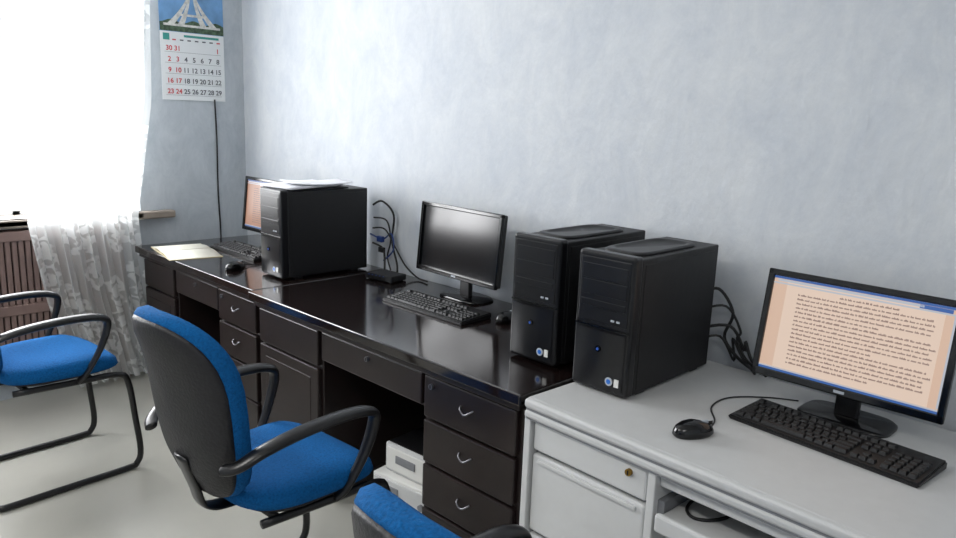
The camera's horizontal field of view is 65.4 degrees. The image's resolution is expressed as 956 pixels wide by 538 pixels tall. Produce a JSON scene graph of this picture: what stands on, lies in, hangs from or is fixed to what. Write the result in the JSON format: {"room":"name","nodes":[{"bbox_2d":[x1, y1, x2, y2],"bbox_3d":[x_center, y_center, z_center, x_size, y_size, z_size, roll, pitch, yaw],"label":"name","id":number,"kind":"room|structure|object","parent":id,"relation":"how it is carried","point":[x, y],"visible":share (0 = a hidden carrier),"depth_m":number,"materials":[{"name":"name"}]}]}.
{"room":"computer lab","nodes":[
{"label":"computer lab","id":0,"kind":"room"},
{"bbox_2d":[0,0,247,400],"bbox_3d":[-3.023,-0.654,2.938,0.250,2.850,4.420,13,16,43],"label":"wall","id":1,"kind":"structure","parent":0,"point":[180,172],"depth_m":4.24,"materials":[{"name":"paint"}]},
{"bbox_2d":[0,0,27,215],"bbox_3d":[-2.527,-1.008,3.430,0.060,1.620,1.690,13,16,43],"label":"window","id":2,"kind":"structure","parent":1,"relation":"in","point":[6,121],"depth_m":3.69,"materials":[{"name":"white plastic"}]},
{"bbox_2d":[0,209,175,229],"bbox_3d":[-2.423,-0.211,3.546,0.200,0.040,1.910,13,16,43],"label":"window sill","id":3,"kind":"structure","parent":1,"relation":"attached to","point":[8,221],"depth_m":3.72,"materials":[{"name":"stone"}]},
{"bbox_2d":[158,0,224,101],"bbox_3d":[-1.570,-1.280,4.099,0.008,0.690,0.360,13,16,43],"label":"wall calendar","id":4,"kind":"object","parent":1,"relation":"attached to","point":[191,31],"visible":1,"depth_m":4.11,"materials":[{"name":"white paper"}]},
{"bbox_2d":[214,100,221,237],"bbox_3d":[-1.517,-0.468,4.356,0.009,1.020,0.020,13,16,43],"label":"cord","id":5,"kind":"object","parent":1,"relation":"attached to","point":[214,100],"visible":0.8,"depth_m":4.33,"materials":[{"name":"black plastic"}]},
{"bbox_3d":[-2.288,-1.885,3.118,0.127,0.024,2.100,13,16,43],"label":"curtain rod","id":6,"kind":"object","parent":1,"relation":"attached to","visible":0},
{"bbox_2d":[27,0,151,387],"bbox_3d":[-1.922,-0.664,3.727,0.061,2.570,0.660,13,16,43],"label":"lace curtain","id":7,"kind":"object","parent":6,"relation":"hanging from","point":[89,134],"visible":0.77,"depth_m":3.75,"materials":[{"name":"white fabric"}]},
{"bbox_2d":[0,372,356,537],"bbox_3d":[-0.775,1.341,1.021,6.740,0.100,4.720,13,16,43],"label":"floor","id":8,"kind":"structure","parent":0,"point":[152,499],"depth_m":2.96,"materials":[{"name":"tile"}]},
{"bbox_2d":[0,228,131,375],"bbox_3d":[-2.415,0.254,3.575,0.047,0.860,1.400,13,16,43],"label":"radiator cover","id":9,"kind":"object","parent":8,"relation":"on","point":[19,270],"visible":0.12,"depth_m":3.68,"materials":[{"name":"brown wood"}]},
{"bbox_2d":[0,290,143,511],"bbox_3d":[-1.764,0.343,2.930,0.542,0.999,0.648,12,15,39],"label":"office chair","id":10,"kind":"object","parent":8,"relation":"on","point":[48,359],"visible":1,"depth_m":2.91,"materials":[{"name":"blue fabric"}]},
{"bbox_2d":[132,305,390,537],"bbox_3d":[-0.616,0.552,2.141,0.542,0.999,0.648,12,15,39],"label":"office chair","id":11,"kind":"object","parent":8,"relation":"on","point":[200,409],"visible":1,"depth_m":1.92,"materials":[{"name":"blue fabric"}]},
{"bbox_2d":[135,234,387,428],"bbox_3d":[-1.132,0.307,3.827,1.235,0.750,0.715,13,16,43],"label":"office desk","id":12,"kind":"object","parent":8,"relation":"on","point":[214,299],"visible":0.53,"depth_m":3.44,"materials":[{"name":"black wood"}]},
{"bbox_2d":[151,243,222,260],"bbox_3d":[-1.493,-0.095,3.810,0.255,0.015,0.400,-6,14,-35],"label":"open notebook","id":13,"kind":"object","parent":12,"relation":"on","point":[186,251],"visible":1,"depth_m":3.75,"materials":[{"name":"beige paper"}]},
{"bbox_2d":[210,240,261,260],"bbox_3d":[-1.203,-0.098,3.846,0.460,0.028,0.160,13,16,43],"label":"keyboard","id":14,"kind":"object","parent":12,"relation":"on","point":[240,249],"visible":0.88,"depth_m":3.83,"materials":[{"name":"black plastic"}]},
{"bbox_2d":[225,260,261,270],"bbox_3d":[-0.969,-0.047,3.623,0.068,0.038,0.574,13,16,41],"label":"computer mouse","id":15,"kind":"object","parent":12,"relation":"on","point":[233,265],"visible":0.84,"depth_m":3.43,"materials":[{"name":"black plastic"}]},
{"bbox_2d":[242,176,282,247],"bbox_3d":[-1.054,-0.284,3.914,0.460,0.375,0.153,13,16,41],"label":"computer monitor","id":16,"kind":"object","parent":12,"relation":"on","point":[251,221],"visible":0.26,"depth_m":3.96,"materials":[{"name":"black plastic"}]},
{"bbox_2d":[260,184,366,278],"bbox_3d":[-0.755,-0.183,3.434,0.472,0.397,0.186,-9,16,-44],"label":"computer tower","id":17,"kind":"object","parent":12,"relation":"on","point":[310,231],"visible":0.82,"depth_m":3.33,"materials":[{"name":"black metal"}]},
{"bbox_2d":[260,178,352,189],"bbox_3d":[-0.769,-0.388,3.378,0.277,0.026,0.369,13,16,43],"label":"paper sheets","id":18,"kind":"object","parent":17,"relation":"on","point":[288,184],"visible":1,"depth_m":3.33,"materials":[{"name":"white paper"}]},
{"bbox_2d":[374,465,423,512],"bbox_3d":[-0.201,0.846,2.763,0.303,0.200,0.253,11,15,35],"label":"stabilizer","id":19,"kind":"object","parent":8,"relation":"on","point":[409,491],"visible":0.26,"depth_m":2.66,"materials":[{"name":"white plastic"}]},
{"bbox_2d":[386,426,424,484],"bbox_3d":[-0.167,0.692,2.734,0.280,0.114,0.229,12,15,39],"label":"stabilizer","id":20,"kind":"object","parent":19,"relation":"on","point":[404,453],"visible":0.45,"depth_m":2.69,"materials":[{"name":"white plastic"}]},
{"bbox_2d":[248,270,574,537],"bbox_3d":[-0.169,0.541,2.881,1.495,0.750,0.740,13,16,43],"label":"office desk","id":21,"kind":"object","parent":8,"relation":"on","point":[334,345],"visible":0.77,"depth_m":2.52,"materials":[{"name":"black wood"}]},
{"bbox_2d":[366,269,405,282],"bbox_3d":[-0.417,0.032,3.363,0.160,0.030,0.102,11,15,35],"label":"switch","id":22,"kind":"object","parent":21,"relation":"on","point":[380,274],"visible":1,"depth_m":3.33,"materials":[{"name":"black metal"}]},
{"bbox_2d":[370,200,427,281],"bbox_3d":[-0.358,-0.137,3.428,0.403,0.333,0.061,13,16,43],"label":"cable bundle","id":23,"kind":"object","parent":21,"relation":"on","point":[381,249],"visible":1,"depth_m":3.50,"materials":[{"name":"black plastic"}]},
{"bbox_2d":[382,290,490,324],"bbox_3d":[-0.167,0.142,2.890,0.460,0.028,0.160,13,16,43],"label":"keyboard","id":24,"kind":"object","parent":21,"relation":"on","point":[447,310],"visible":1,"depth_m":2.84,"materials":[{"name":"black plastic"}]},
{"bbox_2d":[416,201,507,304],"bbox_3d":[-0.043,-0.066,3.044,0.151,0.380,0.490,-8,16,-42],"label":"computer monitor","id":25,"kind":"object","parent":21,"relation":"on","point":[466,245],"visible":1,"depth_m":2.99,"materials":[{"name":"black plastic"}]},
{"bbox_2d":[495,310,511,323],"bbox_3d":[0.141,0.164,2.814,0.062,0.038,0.236,10,14,34],"label":"computer mouse","id":26,"kind":"object","parent":21,"relation":"on","point":[504,317],"visible":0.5,"depth_m":2.73,"materials":[{"name":"black plastic"}]},
{"bbox_2d":[510,224,644,365],"bbox_3d":[0.326,0.068,2.430,0.186,0.397,0.472,13,16,43],"label":"computer tower","id":27,"kind":"object","parent":21,"relation":"on","point":[546,262],"visible":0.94,"depth_m":2.27,"materials":[{"name":"black metal"}]},
{"bbox_2d":[351,483,531,537],"bbox_3d":[0.105,0.766,1.246,0.648,0.999,0.542,-9,16,-43],"label":"office chair","id":28,"kind":"object","parent":8,"relation":"on","point":[377,512],"visible":1,"depth_m":0.97,"materials":[{"name":"blue fabric"}]},
{"bbox_2d":[519,360,955,537],"bbox_3d":[0.879,0.807,1.801,0.730,0.750,1.500,-9,16,-42],"label":"computer desk","id":29,"kind":"object","parent":8,"relation":"on","point":[597,463],"visible":0.89,"depth_m":1.79,"materials":[{"name":"grey laminate"}]},
{"bbox_2d":[572,237,718,397],"bbox_3d":[0.496,0.124,2.195,0.186,0.397,0.472,13,16,43],"label":"computer tower","id":30,"kind":"object","parent":29,"relation":"on","point":[643,319],"visible":1,"depth_m":2.06,"materials":[{"name":"black metal"}]},
{"bbox_2d":[672,396,798,439],"bbox_3d":[0.658,0.362,1.962,0.493,0.038,0.130,-7,15,-38],"label":"computer mouse","id":31,"kind":"object","parent":29,"relation":"on","point":[687,429],"visible":1,"depth_m":1.80,"materials":[{"name":"black plastic"}]},
{"bbox_2d":[709,287,766,376],"bbox_3d":[0.791,0.185,2.287,0.247,0.232,0.079,13,16,43],"label":"cable bundle","id":32,"kind":"object","parent":29,"relation":"on","point":[740,347],"visible":0.79,"depth_m":2.32,"materials":[{"name":"black plastic"}]},
{"bbox_2d":[728,398,946,487],"bbox_3d":[0.855,0.407,1.808,0.160,0.028,0.460,-7,15,-39],"label":"keyboard","id":33,"kind":"object","parent":29,"relation":"on","point":[913,468],"visible":1,"depth_m":1.76,"materials":[{"name":"black plastic"}]},
{"bbox_2d":[751,268,955,437],"bbox_3d":[0.968,0.214,1.913,0.160,0.372,0.465,-9,16,-44],"label":"computer monitor","id":34,"kind":"object","parent":29,"relation":"on","point":[894,350],"visible":1,"depth_m":1.86,"materials":[{"name":"black plastic"}]},
{"bbox_2d":[242,0,955,431],"bbox_3d":[0.888,-0.374,2.321,6.740,2.850,0.150,13,16,43],"label":"wall","id":35,"kind":"structure","parent":0,"point":[813,137],"depth_m":2.51,"materials":[{"name":"paint"}]}
]}

